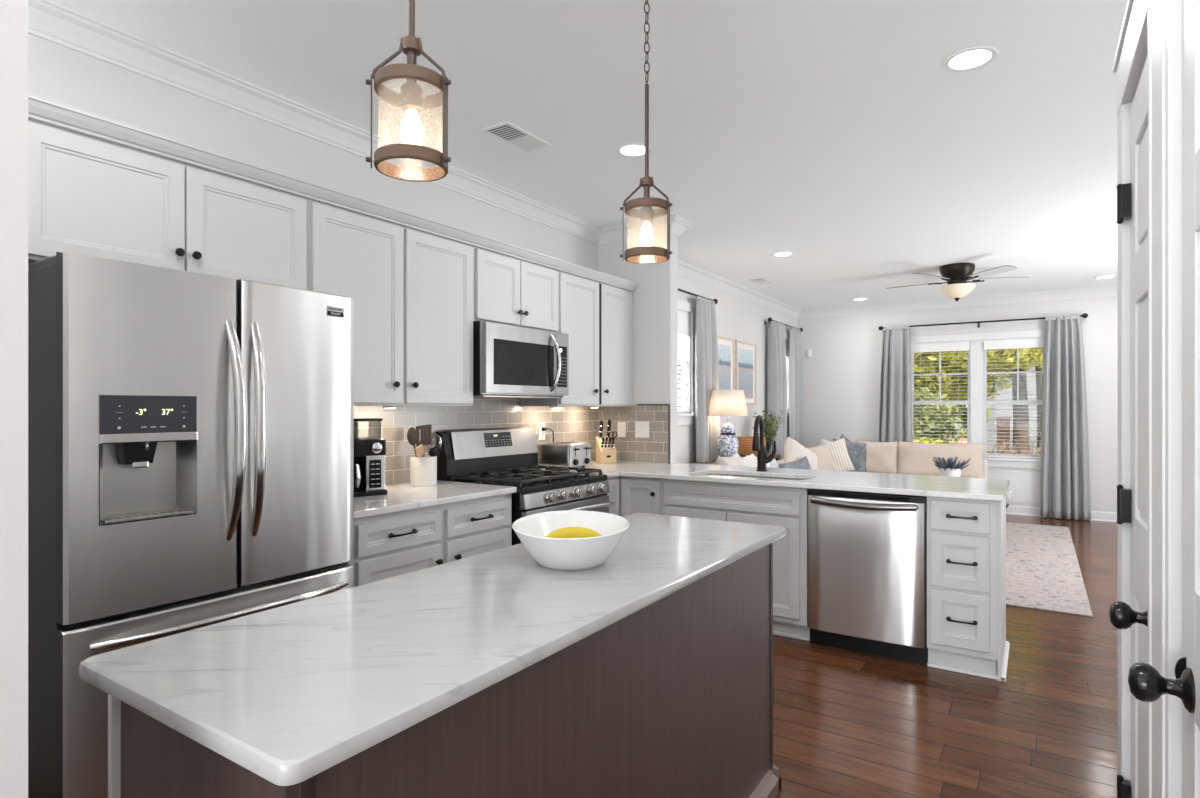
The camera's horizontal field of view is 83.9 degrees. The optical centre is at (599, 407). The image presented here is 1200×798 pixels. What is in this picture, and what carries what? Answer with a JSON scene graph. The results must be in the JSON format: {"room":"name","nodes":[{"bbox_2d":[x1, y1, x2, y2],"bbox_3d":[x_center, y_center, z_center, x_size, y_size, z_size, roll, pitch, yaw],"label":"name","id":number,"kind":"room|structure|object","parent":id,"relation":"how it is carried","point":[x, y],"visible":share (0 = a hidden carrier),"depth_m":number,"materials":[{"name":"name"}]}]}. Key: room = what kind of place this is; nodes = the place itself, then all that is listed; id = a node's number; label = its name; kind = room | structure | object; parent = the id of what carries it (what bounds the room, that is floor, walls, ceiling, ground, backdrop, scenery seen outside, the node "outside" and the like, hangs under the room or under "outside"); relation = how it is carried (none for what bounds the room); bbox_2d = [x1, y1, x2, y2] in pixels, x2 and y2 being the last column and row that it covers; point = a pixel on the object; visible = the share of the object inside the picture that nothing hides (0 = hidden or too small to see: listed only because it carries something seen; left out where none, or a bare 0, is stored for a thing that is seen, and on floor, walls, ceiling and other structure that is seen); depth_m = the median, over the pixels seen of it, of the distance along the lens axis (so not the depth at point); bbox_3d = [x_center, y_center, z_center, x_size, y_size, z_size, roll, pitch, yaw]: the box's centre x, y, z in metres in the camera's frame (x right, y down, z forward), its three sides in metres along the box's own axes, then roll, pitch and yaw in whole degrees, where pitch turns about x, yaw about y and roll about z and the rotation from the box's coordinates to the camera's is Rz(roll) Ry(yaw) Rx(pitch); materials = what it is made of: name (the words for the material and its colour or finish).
{"room":"kitchen","nodes":[
{"label":"kitchen","id":0,"kind":"room"},
{"bbox_2d":[0,0,27,797],"bbox_3d":[-1.518,0.261,1.183,2.065,2.150,0.197,0,0,33],"label":"wall","id":1,"kind":"structure","parent":0,"point":[13,13],"depth_m":0.69,"materials":[{"name":"white paint"}]},
{"bbox_2d":[28,33,796,462],"bbox_3d":[-2.010,-0.036,2.462,0.160,2.745,17.720,0,0,33],"label":"wall","id":2,"kind":"structure","parent":0,"point":[57,73],"depth_m":3.25,"materials":[{"name":"white paint"}]},
{"bbox_2d":[28,119,306,289],"bbox_3d":[-1.698,-0.681,2.445,0.361,0.435,1.191,0,0,33],"label":"upper cabinet","id":3,"kind":"object","parent":2,"relation":"attached to","point":[89,196],"visible":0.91,"depth_m":2.36,"materials":[{"name":"white paint"}]},
{"bbox_2d":[28,94,636,290],"bbox_3d":[-0.895,-0.927,3.424,0.112,0.056,4.150,0,0,33],"label":"crown molding","id":4,"kind":"structure","parent":3,"relation":"attached to","point":[41,110],"depth_m":2.69,"materials":[{"name":"white paint"}]},
{"bbox_2d":[306,199,472,405],"bbox_3d":[-1.095,-0.454,3.367,0.361,0.890,1.009,0,0,33],"label":"upper cabinet","id":5,"kind":"object","parent":2,"relation":"attached to","point":[411,290],"visible":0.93,"depth_m":3.27,"materials":[{"name":"white paint"}]},
{"bbox_2d":[354,398,597,485],"bbox_3d":[-0.773,0.176,4.199,0.008,0.520,2.780,0,0,33],"label":"tiled wall","id":6,"kind":"structure","parent":2,"relation":"attached to","point":[568,423],"depth_m":4.13,"materials":[{"name":"tile"}]},
{"bbox_2d":[473,247,557,331],"bbox_3d":[-0.603,-0.693,4.118,0.361,0.413,0.784,0,0,33],"label":"upper cabinet","id":7,"kind":"object","parent":2,"relation":"attached to","point":[507,290],"visible":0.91,"depth_m":3.98,"materials":[{"name":"white paint"}]},
{"bbox_2d":[473,321,568,397],"bbox_3d":[-0.560,-0.272,4.091,0.464,0.420,0.778,0,0,33],"label":"microwave","id":8,"kind":"object","parent":7,"relation":"attached to","point":[510,361],"visible":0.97,"depth_m":3.91,"materials":[{"name":"silver metal"}]},
{"bbox_2d":[28,0,1117,318],"bbox_3d":[2.404,-1.359,4.175,5.350,0.100,10.020,0,0,33],"label":"trim","id":9,"kind":"structure","parent":2,"relation":"attached to","point":[49,20],"depth_m":3.27,"materials":[{"name":"white paint"}]},
{"bbox_2d":[521,271,631,405],"bbox_3d":[-0.122,-0.454,4.853,0.361,0.890,0.968,0,0,33],"label":"upper cabinet","id":10,"kind":"object","parent":2,"relation":"attached to","point":[596,317],"visible":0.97,"depth_m":4.72,"materials":[{"name":"white paint"}]},
{"bbox_2d":[678,300,695,424],"bbox_3d":[0.634,-0.439,6.457,0.210,1.230,1.120,0,0,33],"label":"window","id":11,"kind":"structure","parent":2,"relation":"in","point":[689,418],"depth_m":6.79,"materials":[{"name":"white paint"}]},
{"bbox_2d":[678,312,689,412],"bbox_3d":[0.660,-0.454,6.440,0.045,1.010,0.850,0,0,33],"label":"window blind","id":12,"kind":"object","parent":11,"relation":"attached to","point":[683,319],"visible":0.34,"depth_m":6.69,"materials":[{"name":"white plastic"}]},
{"bbox_2d":[678,288,717,303],"bbox_3d":[0.731,-1.109,6.399,0.135,0.090,1.730,0,0,33],"label":"curtain rod","id":13,"kind":"object","parent":2,"relation":"attached to","point":[681,290],"visible":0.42,"depth_m":6.63,"materials":[{"name":"black metal"}]},
{"bbox_2d":[695,294,718,461],"bbox_3d":[1.105,0.085,6.894,0.130,2.443,0.476,0,0,33],"label":"window curtain","id":14,"kind":"object","parent":13,"relation":"hanging from","point":[706,344],"visible":0.67,"depth_m":6.84,"materials":[{"name":"grey fabric"}]},
{"bbox_2d":[717,335,734,389],"bbox_3d":[1.369,-0.411,7.449,0.030,0.765,0.655,0,0,33],"label":"framed picture","id":15,"kind":"object","parent":2,"relation":"attached to","point":[726,345],"visible":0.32,"depth_m":7.55,"materials":[{"name":"white"}]},
{"bbox_2d":[718,344,730,389],"bbox_3d":[1.367,-0.406,7.450,0.002,0.595,0.485,0,0,33],"label":"artwork","id":16,"kind":"object","parent":15,"relation":"attached to","point":[724,350],"depth_m":7.50},
{"bbox_2d":[735,339,756,404],"bbox_3d":[1.763,-0.411,8.052,0.030,0.765,0.655,0,0,33],"label":"framed picture","id":17,"kind":"object","parent":2,"relation":"attached to","point":[745,352],"visible":0.77,"depth_m":8.07,"materials":[{"name":"white"}]},
{"bbox_2d":[738,348,752,398],"bbox_3d":[1.761,-0.406,8.053,0.002,0.595,0.485,0,0,33],"label":"artwork","id":18,"kind":"object","parent":17,"relation":"attached to","point":[745,355],"depth_m":8.07},
{"bbox_2d":[767,327,789,420],"bbox_3d":[2.419,-0.439,9.185,0.210,1.230,1.040,0,0,33],"label":"window","id":19,"kind":"structure","parent":2,"relation":"in","point":[787,335],"depth_m":9.45,"materials":[{"name":"white paint"}]},
{"bbox_2d":[764,317,802,331],"bbox_3d":[2.508,-1.109,9.115,0.135,0.090,1.400,0,0,33],"label":"curtain rod","id":20,"kind":"object","parent":2,"relation":"attached to","point":[769,319],"visible":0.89,"depth_m":8.64,"materials":[{"name":"black metal"}]},
{"bbox_2d":[767,319,786,459],"bbox_3d":[2.344,0.085,8.782,0.123,2.443,0.524,0,0,33],"label":"window curtain","id":21,"kind":"object","parent":20,"relation":"hanging from","point":[777,367],"visible":0.55,"depth_m":8.64,"materials":[{"name":"grey fabric"}]},
{"bbox_2d":[789,326,803,445],"bbox_3d":[2.783,0.085,9.461,0.123,2.443,0.462,0,0,33],"label":"window curtain","id":22,"kind":"object","parent":20,"relation":"hanging from","point":[796,381],"visible":0.62,"depth_m":9.38,"materials":[{"name":"grey fabric"}]},
{"bbox_2d":[51,0,1125,310],"bbox_3d":[0.337,-1.469,1.017,5.750,0.120,17.870,0,0,33],"label":"ceiling","id":23,"kind":"structure","parent":0,"point":[836,135],"depth_m":3.19,"materials":[{"name":"white paint"}]},
{"bbox_2d":[366,0,450,181],"bbox_3d":[-0.369,-0.940,1.323,0.155,0.939,0.142,0,0,33],"label":"pendant light","id":24,"kind":"object","parent":23,"relation":"hanging from","point":[411,100],"visible":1,"depth_m":1.31,"materials":[{"name":"brown metal"}]},
{"bbox_2d":[401,50,422,112],"bbox_3d":[-0.375,-0.656,1.327,0.042,0.125,0.042,0,0,33],"label":"socket","id":25,"kind":"object","parent":24,"relation":"attached to","point":[413,100],"depth_m":1.32,"materials":[{"name":"brown metal"}]},
{"bbox_2d":[482,121,550,151],"bbox_3d":[-0.430,-1.404,3.474,0.170,0.010,0.350,0,0,33],"label":"ceiling vent","id":26,"kind":"object","parent":23,"relation":"in","point":[508,132],"visible":1,"depth_m":3.45,"materials":[{"name":"white plastic"}]},
{"bbox_2d":[616,143,651,156],"bbox_3d":[0.186,-1.407,3.650,0.196,0.005,0.196,0,0,33],"label":"recessed light","id":27,"kind":"object","parent":23,"relation":"in","point":[630,149],"visible":0.84,"depth_m":3.65,"materials":[{"name":"white plastic"}]},
{"bbox_2d":[621,145,644,154],"bbox_3d":[0.186,-1.406,3.650,0.147,0.002,0.147,0,0,-43],"label":"diffuser","id":28,"kind":"object","parent":27,"relation":"attached to","point":[625,149],"depth_m":3.64,"materials":[{"name":"white"}]},
{"bbox_2d":[620,0,671,263],"bbox_3d":[0.154,-0.940,2.125,0.162,0.939,0.142,0,0,33],"label":"pendant light","id":29,"kind":"object","parent":23,"relation":"hanging from","point":[646,212],"visible":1,"depth_m":2.12,"materials":[{"name":"brown metal"}]},
{"bbox_2d":[640,185,652,222],"bbox_3d":[0.149,-0.656,2.127,0.042,0.125,0.042,0,0,33],"label":"socket","id":30,"kind":"object","parent":29,"relation":"attached to","point":[648,210],"depth_m":2.12,"materials":[{"name":"brown metal"}]},
{"bbox_2d":[886,263,1028,300],"bbox_3d":[3.538,-1.232,6.679,1.271,0.355,1.284,0,0,33],"label":"ceiling fan","id":31,"kind":"object","parent":23,"relation":"hanging from","point":[956,275],"visible":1,"depth_m":6.54,"materials":[{"name":"black metal"}]},
{"bbox_2d":[943,46,997,71],"bbox_3d":[1.496,-1.407,2.697,0.196,0.005,0.196,0,0,33],"label":"recessed light","id":32,"kind":"object","parent":23,"relation":"in","point":[972,58],"visible":1,"depth_m":2.69,"materials":[{"name":"white plastic"}]},
{"bbox_2d":[949,50,990,68],"bbox_3d":[1.496,-1.406,2.697,0.147,0.002,0.147,0,0,-25],"label":"diffuser","id":33,"kind":"object","parent":32,"relation":"attached to","point":[968,59],"depth_m":2.69,"materials":[{"name":"white"}]},
{"bbox_2d":[598,233,677,463],"bbox_3d":[0.290,-0.036,5.236,0.650,2.745,0.120,0,0,33],"label":"wall","id":34,"kind":"structure","parent":0,"point":[655,295],"depth_m":5.09,"materials":[{"name":"white paint"}]},
{"bbox_2d":[598,405,667,463],"bbox_3d":[0.253,0.210,5.184,0.630,0.452,0.008,0,0,33],"label":"tiled wall","id":35,"kind":"structure","parent":34,"relation":"attached to","point":[630,448],"depth_m":5.15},
{"bbox_2d":[635,421,648,437],"bbox_3d":[0.324,0.169,5.127,0.123,0.125,0.009,0,0,33],"label":"wall switch","id":36,"kind":"object","parent":35,"relation":"attached to","point":[641,427],"visible":1,"depth_m":5.12,"materials":[{"name":"white plastic"}]},
{"bbox_2d":[637,404,669,463],"bbox_3d":[0.408,0.198,5.081,0.278,0.448,0.011,0,0,33],"label":"trim","id":37,"kind":"structure","parent":34,"relation":"attached to","point":[637,404],"depth_m":5.00,"materials":[{"name":"grey"}]},
{"bbox_2d":[773,514,1117,797],"bbox_3d":[0.337,1.396,1.017,5.750,0.120,17.870,0,0,33],"label":"floor","id":38,"kind":"structure","parent":0,"point":[847,723],"depth_m":2.90,"materials":[{"name":"brown wood"}]},
{"bbox_2d":[28,252,353,797],"bbox_3d":[-1.455,0.446,2.342,0.799,1.750,0.910,0,0,33],"label":"refrigerator","id":39,"kind":"object","parent":38,"relation":"on","point":[191,434],"visible":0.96,"depth_m":1.99,"materials":[{"name":"grey metal"}]},
{"bbox_2d":[345,493,511,586],"bbox_3d":[-0.974,0.895,3.287,0.649,0.882,1.010,0,0,33],"label":"base cabinet","id":40,"kind":"object","parent":38,"relation":"on","point":[388,545],"visible":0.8,"depth_m":3.05,"materials":[{"name":"white paint"}]},
{"bbox_2d":[354,480,516,518],"bbox_3d":[-0.985,0.437,3.291,0.629,0.030,1.028,0,0,33],"label":"countertop","id":41,"kind":"structure","parent":40,"relation":"on","point":[399,497],"depth_m":3.20,"materials":[{"name":"stone"}]},
{"bbox_2d":[354,418,386,496],"bbox_3d":[-1.234,0.238,3.223,0.325,0.368,0.250,0,0,-40],"label":"coffee maker","id":42,"kind":"object","parent":41,"relation":"on","point":[370,451],"visible":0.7,"depth_m":3.21,"materials":[{"name":"black plastic"}]},
{"bbox_2d":[410,455,436,485],"bbox_3d":[-0.962,0.344,3.635,0.142,0.156,0.142,0,0,33],"label":"utensil crock","id":43,"kind":"object","parent":41,"relation":"on","point":[423,470],"visible":0.93,"depth_m":3.58,"materials":[{"name":"white"}]},
{"bbox_2d":[407,427,417,456],"bbox_3d":[-0.985,0.255,3.562,0.023,0.299,0.120,0,0,28],"label":"spoon","id":44,"kind":"object","parent":43,"relation":"in","point":[412,436],"visible":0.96,"depth_m":3.53,"materials":[{"name":"brown wood"}]},
{"bbox_2d":[416,424,431,456],"bbox_3d":[-0.966,0.247,3.621,0.040,0.312,0.115,0,0,33],"label":"slotted turner","id":45,"kind":"object","parent":43,"relation":"in","point":[424,431],"visible":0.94,"depth_m":3.62,"materials":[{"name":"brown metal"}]},
{"bbox_2d":[108,542,780,797],"bbox_3d":[-0.100,0.894,1.726,0.562,0.884,1.824,0,0,33],"label":"kitchen island","id":46,"kind":"object","parent":38,"relation":"on","point":[673,698],"visible":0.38,"depth_m":1.39,"materials":[{"name":"brown wood"}]},
{"bbox_2d":[79,513,785,785],"bbox_3d":[-0.108,0.437,1.737,0.611,0.030,1.884,0,0,33],"label":"island countertop","id":47,"kind":"structure","parent":46,"relation":"on","point":[288,694],"depth_m":1.17,"materials":[{"name":"stone"}]},
{"bbox_2d":[512,510,628,569],"bbox_3d":[-0.079,0.369,1.833,0.320,0.105,0.445,0,0,0],"label":"fruit bowl","id":48,"kind":"object","parent":47,"relation":"on","point":[591,552],"visible":0.98,"depth_m":1.73,"materials":[{"name":"white ceramic"}]},
{"bbox_2d":[545,527,601,538],"bbox_3d":[-0.070,0.353,1.836,0.202,0.051,0.033,0,0,-9],"label":"banana","id":49,"kind":"object","parent":48,"relation":"in","point":[567,532],"visible":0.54,"depth_m":1.82,"materials":[{"name":"yellow food"}]},
{"bbox_2d":[436,427,614,544],"bbox_3d":[-0.420,0.714,4.045,0.737,1.164,0.842,0,0,33],"label":"gas range","id":50,"kind":"object","parent":38,"relation":"on","point":[508,456],"visible":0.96,"depth_m":3.98,"materials":[{"name":"silver metal"}]},
{"bbox_2d":[512,494,522,544],"bbox_3d":[-0.461,0.869,4.072,0.630,0.855,0.834,0,0,33],"label":"panel","id":51,"kind":"object","parent":50,"relation":"in","point":[517,499],"depth_m":3.56,"materials":[{"name":"black metal"}]},
{"bbox_2d":[452,472,606,494],"bbox_3d":[-0.423,0.444,4.047,0.580,0.040,0.842,0,0,33],"label":"cooktop","id":52,"kind":"object","parent":50,"relation":"in","point":[567,483],"depth_m":3.82,"materials":[{"name":"black metal"}]},
{"bbox_2d":[607,476,662,516],"bbox_3d":[0.112,0.895,4.684,0.937,0.882,0.798,0,0,33],"label":"base cabinet","id":53,"kind":"object","parent":38,"relation":"on","point":[630,495],"visible":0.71,"depth_m":4.35,"materials":[{"name":"white paint"}]},
{"bbox_2d":[540,461,1009,500],"bbox_3d":[0.952,0.437,4.260,2.809,0.030,1.012,0,0,33],"label":"countertop","id":54,"kind":"structure","parent":53,"relation":"on","point":[989,489],"depth_m":3.93,"materials":[{"name":"stone"}]},
{"bbox_2d":[537,442,590,466],"bbox_3d":[-0.241,0.335,4.687,0.313,0.175,0.272,0,0,33],"label":"toaster","id":55,"kind":"object","parent":54,"relation":"on","point":[560,454],"visible":0.92,"depth_m":4.59,"materials":[{"name":"silver metal"}]},
{"bbox_2d":[596,436,615,463],"bbox_3d":[0.046,0.323,5.072,0.124,0.199,0.152,0,0,-15],"label":"knife block","id":56,"kind":"object","parent":54,"relation":"on","point":[603,456],"visible":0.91,"depth_m":5.01,"materials":[{"name":"brown wood"}]},
{"bbox_2d":[704,474,806,479],"bbox_3d":[0.960,0.551,4.206,0.784,0.200,0.371,0,0,33],"label":"sink","id":57,"kind":"object","parent":54,"relation":"in","point":[704,474],"visible":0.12,"depth_m":4.37,"materials":[{"name":"grey metal"}]},
{"bbox_2d":[752,415,776,470],"bbox_3d":[1.050,0.235,4.346,0.130,0.373,0.260,0,0,33],"label":"kitchen faucet","id":58,"kind":"object","parent":54,"relation":"on","point":[762,460],"visible":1,"depth_m":4.41,"materials":[{"name":"black metal"}]},
{"bbox_2d":[756,445,766,470],"bbox_3d":[1.077,0.337,4.440,0.072,0.170,0.072,0,0,33],"label":"faucet","id":59,"kind":"object","parent":58,"relation":"attached to","point":[761,455],"depth_m":4.42,"materials":[{"name":"metal"}]},
{"bbox_2d":[687,454,780,464],"bbox_3d":[1.471,0.944,7.224,0.410,0.785,1.800,0,0,33],"label":"console table","id":60,"kind":"object","parent":38,"relation":"on","point":[777,456],"visible":0.09,"depth_m":6.80,"materials":[{"name":"brown wood"}]},
{"bbox_2d":[709,390,747,456],"bbox_3d":[1.317,0.186,6.870,0.410,0.730,0.410,0,0,33],"label":"table lamp","id":61,"kind":"object","parent":60,"relation":"on","point":[722,402],"visible":0.82,"depth_m":6.76,"materials":[{"name":"fabric"}]},
{"bbox_2d":[717,434,738,456],"bbox_3d":[1.317,0.413,6.870,0.216,0.275,0.216,0,0,33],"label":"lamp base","id":62,"kind":"object","parent":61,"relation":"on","point":[727,444],"depth_m":6.79,"materials":[{"name":"blue ceramic"}]},
{"bbox_2d":[737,436,765,456],"bbox_3d":[1.721,0.444,7.598,0.330,0.215,0.328,0,0,33],"label":"wicker basket","id":63,"kind":"object","parent":60,"relation":"on","point":[745,442],"visible":0.48,"depth_m":7.48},
{"bbox_2d":[752,409,784,452],"bbox_3d":[2.001,0.285,7.918,0.286,0.531,0.442,0,0,38],"label":"leafy branches","id":64,"kind":"object","parent":60,"relation":"on","point":[769,426],"visible":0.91,"depth_m":7.88,"materials":[{"name":"green plant"}]},
{"bbox_2d":[663,479,809,640],"bbox_3d":[0.932,0.895,4.241,0.917,0.882,0.641,0,0,33],"label":"base cabinet","id":65,"kind":"object","parent":38,"relation":"on","point":[786,507],"visible":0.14,"depth_m":3.86,"materials":[{"name":"white paint"}]},
{"bbox_2d":[808,489,927,664],"bbox_3d":[1.555,0.900,3.795,0.606,0.872,0.666,0,0,33],"label":"dishwasher","id":66,"kind":"object","parent":38,"relation":"on","point":[867,552],"visible":0.98,"depth_m":3.55,"materials":[{"name":"silver metal"}]},
{"bbox_2d":[776,459,987,477],"bbox_3d":[2.830,0.966,7.045,1.980,0.740,4.190,0,0,33],"label":"sectional sofa","id":67,"kind":"object","parent":38,"relation":"on","point":[984,461],"visible":0.02,"depth_m":8.11,"materials":[{"name":"white fabric"}]},
{"bbox_2d":[715,453,741,465],"bbox_3d":[1.139,0.633,5.731,0.210,0.456,0.483,0,0,35],"label":"throw pillow","id":68,"kind":"object","parent":67,"relation":"on","point":[736,460],"visible":0.16,"depth_m":5.62,"materials":[{"name":"grey fabric"}]},
{"bbox_2d":[742,454,756,466],"bbox_3d":[1.308,0.654,5.982,0.210,0.453,0.520,0,0,35],"label":"throw pillow","id":69,"kind":"object","parent":67,"relation":"on","point":[751,460],"visible":0.1,"depth_m":5.98,"materials":[{"name":"white fabric"}]},
{"bbox_2d":[778,456,811,469],"bbox_3d":[2.038,0.711,6.847,0.451,0.410,0.195,0,0,-30],"label":"throw pillow","id":70,"kind":"object","parent":67,"relation":"on","point":[803,463],"visible":0.27,"depth_m":6.82,"materials":[{"name":"fabric"}]},
{"bbox_2d":[783,435,817,469],"bbox_3d":[2.131,0.634,7.109,0.683,0.676,0.228,0,0,-35],"label":"throw pillow","id":71,"kind":"object","parent":67,"relation":"on","point":[793,450],"visible":0.44,"depth_m":7.04,"materials":[{"name":"white fabric"}]},
{"bbox_2d":[807,445,832,470],"bbox_3d":[2.535,0.667,7.918,0.254,0.427,0.745,0,0,44],"label":"throw pillow","id":72,"kind":"object","parent":67,"relation":"on","point":[822,452],"visible":0.34,"depth_m":7.91,"materials":[{"name":"beige fabric"}]},
{"bbox_2d":[815,438,854,470],"bbox_3d":[2.957,0.663,8.598,0.618,0.550,0.241,0,0,14],"label":"throw pillow","id":73,"kind":"object","parent":67,"relation":"on","point":[839,455],"visible":0.48,"depth_m":8.49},
{"bbox_2d":[833,439,865,471],"bbox_3d":[3.270,0.657,8.740,0.506,0.496,0.208,0,0,18],"label":"throw pillow","id":74,"kind":"object","parent":67,"relation":"on","point":[856,451],"visible":0.45,"depth_m":8.64,"materials":[{"name":"fabric"}]},
{"bbox_2d":[855,440,897,473],"bbox_3d":[3.605,0.654,8.677,0.564,0.453,0.266,0,0,38],"label":"throw pillow","id":75,"kind":"object","parent":67,"relation":"on","point":[881,457],"visible":0.8,"depth_m":8.55,"materials":[{"name":"beige fabric"}]},
{"bbox_2d":[896,441,984,477],"bbox_3d":[4.198,0.654,8.262,0.992,0.453,0.268,0,0,30],"label":"cushion","id":76,"kind":"object","parent":67,"relation":"on","point":[913,458],"visible":0.73,"depth_m":8.20,"materials":[{"name":"beige fabric"}]},
{"bbox_2d":[927,495,1009,681],"bbox_3d":[1.977,0.895,3.567,0.346,0.882,0.664,0,0,33],"label":"base cabinet","id":77,"kind":"object","parent":38,"relation":"on","point":[966,538],"visible":0.94,"depth_m":3.33,"materials":[{"name":"white paint"}]},
{"bbox_2d":[1006,522,1092,616],"bbox_3d":[3.622,1.330,6.174,1.300,0.010,3.760,0,0,33],"label":"area rug","id":78,"kind":"object","parent":38,"relation":"on","point":[1043,572],"visible":0.44,"depth_m":5.42,"materials":[{"name":"carpet"}]},
{"bbox_3d":[3.450,1.056,6.825,0.800,0.560,0.700,0,0,33],"label":"coffee table","id":79,"kind":"object","parent":78,"relation":"on","visible":0},
{"bbox_2d":[933,456,970,476],"bbox_3d":[3.558,0.638,6.752,0.350,0.275,0.349,0,0,33],"label":"potted plant","id":80,"kind":"object","parent":79,"relation":"on","point":[950,468],"visible":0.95,"depth_m":6.71,"materials":[{"name":"white ceramic"}]},
{"bbox_2d":[797,295,1117,511],"bbox_3d":[5.191,-0.036,8.434,5.670,2.745,0.160,0,0,33],"label":"wall","id":81,"kind":"structure","parent":0,"point":[841,376],"depth_m":8.89,"materials":[{"name":"white paint"}]},
{"bbox_2d":[878,313,1087,329],"bbox_3d":[4.802,-1.069,8.525,2.320,0.090,0.135,0,0,33],"label":"curtain rod","id":82,"kind":"object","parent":81,"relation":"attached to","point":[1085,315],"visible":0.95,"depth_m":8.46,"materials":[{"name":"black metal"}]},
{"bbox_2d":[879,325,911,441],"bbox_3d":[3.980,0.105,9.009,0.435,2.403,0.142,0,0,33],"label":"window curtain","id":83,"kind":"object","parent":82,"relation":"hanging from","point":[895,408],"visible":0.66,"depth_m":9.00,"materials":[{"name":"grey fabric"}]},
{"bbox_2d":[1040,315,1090,519],"bbox_3d":[5.565,0.114,7.971,0.501,2.421,0.142,0,0,31],"label":"window curtain","id":84,"kind":"object","parent":82,"relation":"hanging from","point":[1065,486],"visible":1,"depth_m":7.97,"materials":[{"name":"grey fabric"}]},
{"bbox_2d":[910,330,1061,468],"bbox_3d":[4.885,-0.099,8.605,1.870,1.710,0.210,0,0,33],"label":"window","id":85,"kind":"structure","parent":81,"relation":"in","point":[976,403],"depth_m":8.58,"materials":[{"name":"white paint"}]},
{"bbox_2d":[911,342,969,442],"bbox_3d":[4.491,-0.114,8.826,0.700,1.490,0.046,0,0,33],"label":"window blind","id":86,"kind":"object","parent":85,"relation":"attached to","point":[964,346],"visible":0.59,"depth_m":8.81,"materials":[{"name":"white plastic"}]},
{"bbox_2d":[984,339,1043,458],"bbox_3d":[5.228,-0.114,8.344,0.740,1.490,0.046,0,0,33],"label":"window blind","id":87,"kind":"object","parent":85,"relation":"attached to","point":[1028,343],"visible":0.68,"depth_m":8.35,"materials":[{"name":"white plastic"}]},
{"bbox_2d":[988,470,1040,502],"bbox_3d":[4.851,0.989,8.554,1.650,0.375,0.012,0,0,33],"label":"trim","id":88,"kind":"structure","parent":81,"relation":"attached to","point":[1024,486],"depth_m":8.29,"materials":[{"name":"white paint"}]},
{"bbox_2d":[1006,505,1116,521],"bbox_3d":[5.140,1.281,8.357,5.350,0.110,0.026,0,0,33],"label":"baseboard","id":89,"kind":"structure","parent":81,"relation":"attached to","point":[1011,509],"depth_m":8.20,"materials":[{"name":"white paint"}]},
{"bbox_3d":[1.885,-0.036,0.493,2.185,2.745,1.990,0,0,33],"label":"wall","id":90,"kind":"structure","parent":0,"visible":0},
{"bbox_2d":[1109,54,1147,797],"bbox_3d":[1.251,0.265,1.570,0.113,2.118,0.527,0,0,33],"label":"door","id":91,"kind":"structure","parent":90,"relation":"in","point":[1132,198],"depth_m":1.63,"materials":[{"name":"white paint"}]},
{"bbox_2d":[1113,0,1181,797],"bbox_3d":[0.991,0.186,1.138,0.052,2.300,1.750,0,0,33],"label":"trim","id":92,"kind":"structure","parent":90,"relation":"attached to","point":[1153,28],"depth_m":1.23,"materials":[{"name":"white paint"}]},
{"bbox_2d":[1128,0,1199,797],"bbox_3d":[0.754,0.265,0.824,0.113,2.118,0.685,0,0,33],"label":"door","id":93,"kind":"structure","parent":90,"relation":"in","point":[1146,684],"depth_m":1.03,"materials":[{"name":"white paint"}]},
{"label":"outside","id":94,"kind":"structure","parent":0,"visible":0},
{"bbox_3d":[15.064,1.711,23.019,60.000,0.150,34.980,0,0,33],"label":"lawn","id":95,"kind":"structure","parent":94,"visible":0},
{"bbox_2d":[914,388,966,443],"bbox_3d":[5.763,0.592,11.989,1.525,1.926,1.280,0,0,33],"label":"shrub","id":96,"kind":"object","parent":95,"relation":"on","point":[937,419],"visible":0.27,"depth_m":11.67,"materials":[{"name":"green plant"}]},
{"bbox_2d":[919,395,991,437],"bbox_3d":[7.681,-0.053,18.281,5.356,4.514,2.213,0,0,33],"label":"shrub","id":97,"kind":"object","parent":95,"relation":"on","point":[961,410],"visible":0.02,"depth_m":16.87,"materials":[{"name":"green plant"}]},
{"bbox_2d":[996,417,1010,453],"bbox_3d":[8.041,0.911,13.292,0.260,1.450,0.310,0,0,33],"label":"brick pillar","id":98,"kind":"structure","parent":95,"relation":"on","point":[999,421],"depth_m":13.19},
{"bbox_2d":[987,365,1042,454],"bbox_3d":[16.238,-1.614,18.056,11.600,6.500,7.200,0,0,33],"label":"neighbor house","id":99,"kind":"structure","parent":95,"relation":"on","point":[1031,383],"depth_m":17.89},
{"bbox_2d":[1035,364,1042,452],"bbox_3d":[9.291,-0.802,13.296,3.698,4.923,2.473,0,0,33],"label":"tree","id":100,"kind":"object","parent":95,"relation":"on","point":[1036,369],"visible":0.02,"depth_m":13.33,"materials":[{"name":"green plant"}]},
{"bbox_3d":[7.073,1.376,10.489,2.250,0.520,0.900,0,0,33],"label":"raised bed","id":101,"kind":"object","parent":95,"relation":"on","visible":0},
{"bbox_2d":[987,440,1039,454],"bbox_3d":[7.012,0.809,10.527,1.959,0.602,0.972,0,0,33],"label":"dry grass","id":102,"kind":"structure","parent":101,"relation":"on","point":[1004,446],"depth_m":10.71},
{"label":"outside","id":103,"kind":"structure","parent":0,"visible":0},
{"bbox_3d":[8.025,1.596,11.898,6.400,0.080,1.700,0,0,33],"label":"garden bed","id":104,"kind":"object","parent":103,"visible":0},
{"bbox_2d":[914,351,1031,411],"bbox_3d":[6.857,-0.744,13.989,4.121,4.813,3.784,0,0,-44],"label":"tree","id":105,"kind":"object","parent":104,"relation":"on","point":[925,365],"visible":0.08,"depth_m":12.54,"materials":[{"name":"green plant"}]},
{"bbox_2d":[914,348,1042,453],"bbox_3d":[8.226,-0.676,12.076,4.847,4.675,3.542,0,0,33],"label":"tree","id":106,"kind":"object","parent":104,"relation":"on","point":[1017,412],"visible":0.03,"depth_m":11.90,"materials":[{"name":"green plant"}]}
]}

